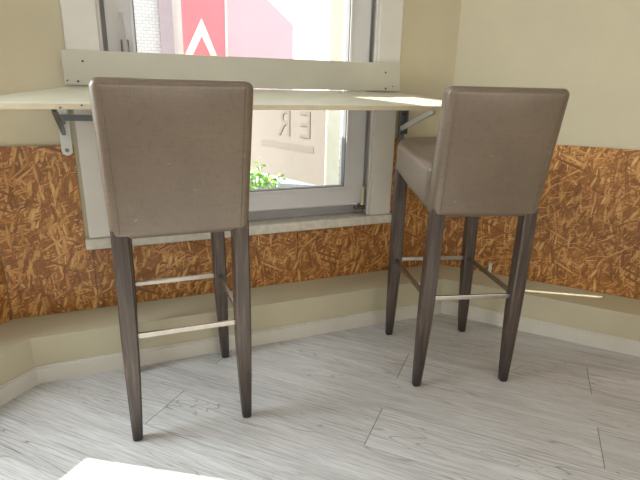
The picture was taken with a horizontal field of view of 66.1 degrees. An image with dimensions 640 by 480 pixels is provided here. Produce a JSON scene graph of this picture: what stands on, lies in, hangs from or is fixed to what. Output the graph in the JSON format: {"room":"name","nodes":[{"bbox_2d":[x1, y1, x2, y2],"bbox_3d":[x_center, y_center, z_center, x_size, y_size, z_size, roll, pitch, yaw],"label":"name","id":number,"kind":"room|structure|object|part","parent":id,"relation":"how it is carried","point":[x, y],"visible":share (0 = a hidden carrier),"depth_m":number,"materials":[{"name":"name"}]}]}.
{"room":"cafe","nodes":[
{"label":"cafe","id":0,"kind":"room"},
{"bbox_2d":[0,253,12,324],"bbox_3d":[-1.659,-0.464,0.620,0.111,2.600,2.360,8,19,21],"label":"wall","id":1,"kind":"structure","parent":0,"point":[5,310],"depth_m":1.88,"materials":[{"name":"beige paint"}]},
{"bbox_2d":[0,319,33,385],"bbox_3d":[-1.480,0.664,1.076,0.194,0.182,1.900,8,19,21],"label":"trim","id":2,"kind":"structure","parent":1,"relation":"attached to","point":[16,357],"depth_m":1.76,"materials":[{"name":"beige paint"}]},
{"bbox_2d":[0,0,461,318],"bbox_3d":[-0.283,-0.864,1.993,2.085,2.600,0.110,-6,19,-21],"label":"wall","id":3,"kind":"structure","parent":0,"point":[48,267],"depth_m":1.97,"materials":[{"name":"beige paint"}]},
{"bbox_3d":[-1.050,-0.024,1.883,0.308,0.664,0.012,-6,19,-21],"label":"osb panel","id":4,"kind":"part","parent":3,"relation":"part of","materials":[{"name":"brown wood"}]},
{"bbox_3d":[-0.510,0.116,2.158,0.862,0.256,0.012,-6,19,-21],"label":"osb panel","id":5,"kind":"part","parent":3,"relation":"part of","materials":[{"name":"brown wood"}]},
{"bbox_2d":[0,86,441,110],"bbox_3d":[-0.221,-0.538,1.878,1.912,0.067,0.292,-6,19,-21],"label":"countertop","id":6,"kind":"structure","parent":3,"relation":"attached to","point":[65,97],"depth_m":1.86,"materials":[{"name":"beige laminate"}]},
{"bbox_2d":[52,109,92,155],"bbox_3d":[-0.844,-0.378,1.724,0.144,0.190,0.220,-6,19,-21],"label":"bracket","id":7,"kind":"object","parent":6,"relation":"attached to","point":[62,118],"visible":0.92,"depth_m":1.78,"materials":[{"name":"white metal"}]},
{"bbox_3d":[-0.934,-0.404,1.800,0.037,0.190,0.004,-6,19,-21],"label":"wall plate","id":8,"kind":"part","parent":7,"relation":"part of","materials":[{"name":"white metal"}]},
{"bbox_3d":[-0.871,-0.443,1.785,0.141,0.022,0.006,-1,18,-8],"label":"arm","id":9,"kind":"part","parent":7,"relation":"part of","materials":[{"name":"metal"}]},
{"bbox_2d":[397,110,435,146],"bbox_3d":[0.434,-0.499,2.203,0.034,0.190,0.266,-6,19,-21],"label":"bracket","id":10,"kind":"object","parent":6,"relation":"attached to","point":[404,124],"visible":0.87,"depth_m":2.29,"materials":[{"name":"metal"}]},
{"bbox_3d":[0.385,-0.536,2.319,0.034,0.190,0.004,-6,19,-21],"label":"wall plate","id":11,"kind":"part","parent":10,"relation":"part of","materials":[{"name":"metal"}]},
{"bbox_2d":[14,266,443,366],"bbox_3d":[-0.253,0.333,2.221,1.965,0.182,0.194,-6,19,-21],"label":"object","id":12,"kind":"structure","parent":3,"relation":"attached to","point":[82,334],"depth_m":2.07,"materials":[{"name":"beige paint"}]},
{"bbox_2d":[60,0,403,249],"bbox_3d":[-0.280,-0.868,1.969,1.378,1.737,0.143,-6,19,-21],"label":"window","id":13,"kind":"structure","parent":3,"relation":"in","point":[372,28],"depth_m":2.18,"materials":[{"name":"white plastic"}]},
{"bbox_3d":[-0.838,-0.821,1.706,0.112,1.694,0.028,-6,19,-21],"label":"casing","id":14,"kind":"part","parent":13,"relation":"part of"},
{"bbox_3d":[-0.707,-0.745,1.776,0.024,0.136,0.054,-6,19,-21],"label":"lever","id":15,"kind":"part","parent":13,"relation":"part of","materials":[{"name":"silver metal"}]},
{"bbox_3d":[-0.720,-0.678,1.827,0.028,0.125,0.012,-6,19,-21],"label":"handle","id":16,"kind":"part","parent":13,"relation":"part of","materials":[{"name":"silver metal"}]},
{"bbox_2d":[60,49,400,90],"bbox_3d":[-0.270,-0.668,1.969,1.359,0.117,0.020,-6,19,-21],"label":"board","id":17,"kind":"object","parent":13,"relation":"attached to","point":[79,66],"visible":0.99,"depth_m":1.94,"materials":[{"name":"grey paint"}]},
{"bbox_3d":[-0.288,-0.856,1.994,1.072,1.505,0.059,-6,19,-21],"label":"sash","id":18,"kind":"part","parent":13,"relation":"part of","materials":[{"name":"white plastic"}]},
{"bbox_3d":[-0.297,-0.058,2.218,1.378,0.042,0.116,-6,19,-21],"label":"sill","id":19,"kind":"part","parent":13,"relation":"part of","materials":[{"name":"white stone"}]},
{"bbox_3d":[0.305,-0.936,2.156,0.112,1.694,0.028,-6,19,-21],"label":"casing","id":20,"kind":"part","parent":13,"relation":"part of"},
{"bbox_3d":[0.263,-0.156,2.399,0.790,0.664,0.012,-6,19,-21],"label":"osb panel","id":21,"kind":"part","parent":3,"relation":"part of","materials":[{"name":"brown wood"}]},
{"bbox_2d":[0,313,639,479],"bbox_3d":[0.581,1.059,0.359,5.258,0.050,4.680,-6,19,-21],"label":"floor","id":22,"kind":"structure","parent":0,"point":[344,404],"depth_m":1.68,"materials":[{"name":"grey wood"}]},
{"bbox_2d":[0,367,37,405],"bbox_3d":[-1.402,0.744,1.020,0.012,0.067,1.819,8,19,21],"label":"baseboard","id":23,"kind":"structure","parent":22,"relation":"on","point":[20,384],"depth_m":1.75,"materials":[{"name":"white paint"}]},
{"bbox_2d":[88,77,253,441],"bbox_3d":[-0.461,0.047,1.606,0.397,1.088,0.555,-5,19,-20],"label":"bar stool","id":24,"kind":"object","parent":22,"relation":"on","point":[174,155],"visible":1,"depth_m":1.31,"materials":[{"name":"beige leather"}]},
{"bbox_3d":[-0.556,0.300,1.445,0.051,0.696,0.058,-5,19,-20],"label":"leg","id":25,"kind":"part","parent":24,"relation":"part of","materials":[{"name":"brown wood"}]},
{"bbox_3d":[-0.706,0.139,1.816,0.051,0.775,0.061,-5,19,-20],"label":"leg","id":26,"kind":"part","parent":24,"relation":"part of","materials":[{"name":"brown wood"}]},
{"bbox_3d":[-0.381,-0.212,1.323,0.397,0.422,0.136,-5,19,-20],"label":"backrest","id":27,"kind":"part","parent":24,"relation":"part of","materials":[{"name":"beige leather"}]},
{"bbox_3d":[-0.549,0.151,1.874,0.294,0.018,0.011,-5,19,-20],"label":"foot rail","id":28,"kind":"part","parent":24,"relation":"part of","materials":[{"name":"metal"}]},
{"bbox_3d":[-0.403,0.271,1.504,0.294,0.018,0.011,-5,19,-20],"label":"foot rail","id":29,"kind":"part","parent":24,"relation":"part of","materials":[{"name":"metal"}]},
{"bbox_3d":[-0.397,0.110,1.930,0.051,0.775,0.061,-5,19,-20],"label":"leg","id":30,"kind":"part","parent":24,"relation":"part of","materials":[{"name":"brown wood"}]},
{"bbox_3d":[-0.320,0.197,1.746,0.011,0.018,0.376,-5,19,-20],"label":"foot rail","id":31,"kind":"part","parent":24,"relation":"part of","materials":[{"name":"metal"}]},
{"bbox_3d":[-0.246,0.272,1.559,0.051,0.696,0.058,-5,19,-20],"label":"leg","id":32,"kind":"part","parent":24,"relation":"part of","materials":[{"name":"brown wood"}]},
{"bbox_2d":[35,300,441,383],"bbox_3d":[-0.219,0.418,2.146,1.795,0.067,0.012,-6,19,-21],"label":"baseboard","id":33,"kind":"structure","parent":22,"relation":"on","point":[112,362],"depth_m":2.04,"materials":[{"name":"white paint"}]},
{"bbox_2d":[385,86,569,386],"bbox_3d":[0.530,-0.021,1.895,0.397,1.088,0.555,-1,18,-7],"label":"bar stool","id":34,"kind":"object","parent":22,"relation":"on","point":[492,150],"visible":1,"depth_m":1.62,"materials":[{"name":"beige leather"}]},
{"bbox_3d":[0.331,0.057,2.154,0.051,0.775,0.061,-1,18,-7],"label":"leg","id":35,"kind":"part","parent":34,"relation":"part of","materials":[{"name":"brown wood"}]},
{"bbox_3d":[0.356,0.146,1.958,0.011,0.018,0.376,-1,18,-7],"label":"foot rail","id":36,"kind":"part","parent":34,"relation":"part of","materials":[{"name":"metal"}]},
{"bbox_3d":[0.527,-0.267,1.885,0.382,0.214,0.419,-1,18,-7],"label":"seat","id":37,"kind":"part","parent":34,"relation":"part of","materials":[{"name":"beige leather"}]},
{"bbox_3d":[0.384,0.224,1.759,0.051,0.696,0.058,-1,18,-7],"label":"leg","id":38,"kind":"part","parent":34,"relation":"part of","materials":[{"name":"brown wood"}]},
{"bbox_3d":[0.496,0.081,2.175,0.294,0.018,0.011,-1,18,-7],"label":"foot rail","id":39,"kind":"part","parent":34,"relation":"part of","materials":[{"name":"metal"}]},
{"bbox_3d":[0.659,0.051,2.196,0.051,0.775,0.061,-1,18,-7],"label":"leg","id":40,"kind":"part","parent":34,"relation":"part of","materials":[{"name":"brown wood"}]},
{"bbox_3d":[0.548,0.205,1.782,0.294,0.018,0.011,-1,18,-7],"label":"foot rail","id":41,"kind":"part","parent":34,"relation":"part of","materials":[{"name":"metal"}]},
{"bbox_3d":[0.688,0.140,2.000,0.011,0.018,0.376,-1,18,-7],"label":"foot rail","id":42,"kind":"part","parent":34,"relation":"part of","materials":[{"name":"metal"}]},
{"bbox_3d":[0.563,-0.277,1.600,0.397,0.422,0.136,-1,18,-7],"label":"backrest","id":43,"kind":"part","parent":34,"relation":"part of","materials":[{"name":"beige leather"}]},
{"bbox_3d":[0.713,0.218,1.801,0.051,0.696,0.058,-1,18,-7],"label":"leg","id":44,"kind":"part","parent":34,"relation":"part of","materials":[{"name":"brown wood"}]},
{"bbox_2d":[441,300,639,356],"bbox_3d":[1.679,0.522,1.955,2.411,0.067,0.012,10,19,26],"label":"baseboard","id":45,"kind":"structure","parent":22,"relation":"on","point":[575,335],"depth_m":2.24,"materials":[{"name":"white paint"}]},
{"bbox_2d":[440,0,639,299],"bbox_3d":[1.802,-0.755,1.803,2.660,2.600,0.110,10,19,26],"label":"wall","id":46,"kind":"structure","parent":0,"point":[587,234],"depth_m":2.20,"materials":[{"name":"beige paint"}]},
{"bbox_2d":[439,264,639,340],"bbox_3d":[1.688,0.434,2.045,2.500,0.182,0.195,10,19,26],"label":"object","id":47,"kind":"structure","parent":46,"relation":"attached to","point":[612,315],"depth_m":2.24,"materials":[{"name":"beige paint"}]},
{"bbox_2d":[488,263,491,272],"bbox_3d":[0.863,0.145,2.501,0.018,0.056,0.019,-6,19,-21],"label":"pipe stub","id":48,"kind":"object","parent":47,"relation":"on","point":[489,264],"visible":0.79,"depth_m":2.49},
{"bbox_3d":[1.177,-0.097,2.280,1.217,0.664,0.012,10,19,25],"label":"osb panel","id":49,"kind":"part","parent":46,"relation":"part of","materials":[{"name":"brown wood"}]},
{"label":"outside","id":50,"kind":"structure","parent":0,"visible":0},
{"bbox_2d":[250,170,315,188],"bbox_3d":[-2.064,-1.527,8.971,15.000,0.100,13.870,-6,19,-21],"label":"ground","id":51,"kind":"structure","parent":50,"point":[288,182],"depth_m":6.48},
{"bbox_2d":[133,0,183,53],"bbox_3d":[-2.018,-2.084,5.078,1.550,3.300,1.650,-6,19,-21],"label":"building","id":52,"kind":"structure","parent":51,"relation":"on","point":[158,23],"depth_m":4.46,"materials":[{"name":"white brick"}]},
{"bbox_2d":[181,0,292,187],"bbox_3d":[-0.612,-0.932,3.598,0.862,2.053,0.038,-6,19,-21],"label":"sign","id":53,"kind":"object","parent":51,"relation":"on","point":[247,28],"visible":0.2,"depth_m":3.42,"materials":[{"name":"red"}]},
{"bbox_3d":[-0.784,-1.446,3.347,0.301,0.929,0.006,-6,19,-21],"label":"red panel","id":54,"kind":"part","parent":53,"relation":"part of","materials":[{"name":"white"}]},
{"bbox_3d":[-0.422,-1.470,3.493,0.487,0.902,0.006,-6,19,-21],"label":"mauve panel","id":55,"kind":"part","parent":53,"relation":"part of","materials":[{"name":"pink"}]},
{"bbox_2d":[250,161,285,188],"bbox_3d":[-0.325,-0.015,2.697,0.257,0.859,0.328,13,21,33],"label":"shrub","id":56,"kind":"object","parent":51,"relation":"on","point":[265,182],"visible":0.19,"depth_m":2.62,"materials":[{"name":"green plant"}]},
{"bbox_3d":[-0.321,0.015,2.722,0.144,0.786,0.204,17,23,41],"label":"stem","id":57,"kind":"part","parent":56,"relation":"part of","materials":[{"name":"green plant"}]},
{"bbox_2d":[251,110,328,184],"bbox_3d":[-0.344,-0.272,3.020,0.033,1.152,1.106,-15,23,-41],"label":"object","id":58,"kind":"object","parent":51,"relation":"on","point":[293,144],"visible":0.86,"depth_m":2.71,"materials":[{"name":"white"}]},
{"bbox_2d":[325,0,344,184],"bbox_3d":[0.074,-0.887,2.676,0.077,2.550,0.060,-6,19,-21],"label":"post","id":59,"kind":"object","parent":51,"relation":"on","point":[334,24],"visible":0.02,"depth_m":2.62,"materials":[{"name":"grey paint"}]},
{"bbox_2d":[338,4,344,183],"bbox_3d":[0.339,-1.034,2.832,0.515,2.750,0.220,-6,19,-21],"label":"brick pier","id":60,"kind":"structure","parent":51,"relation":"on","point":[344,4],"depth_m":2.76,"materials":[{"name":"white brick"}]}
]}

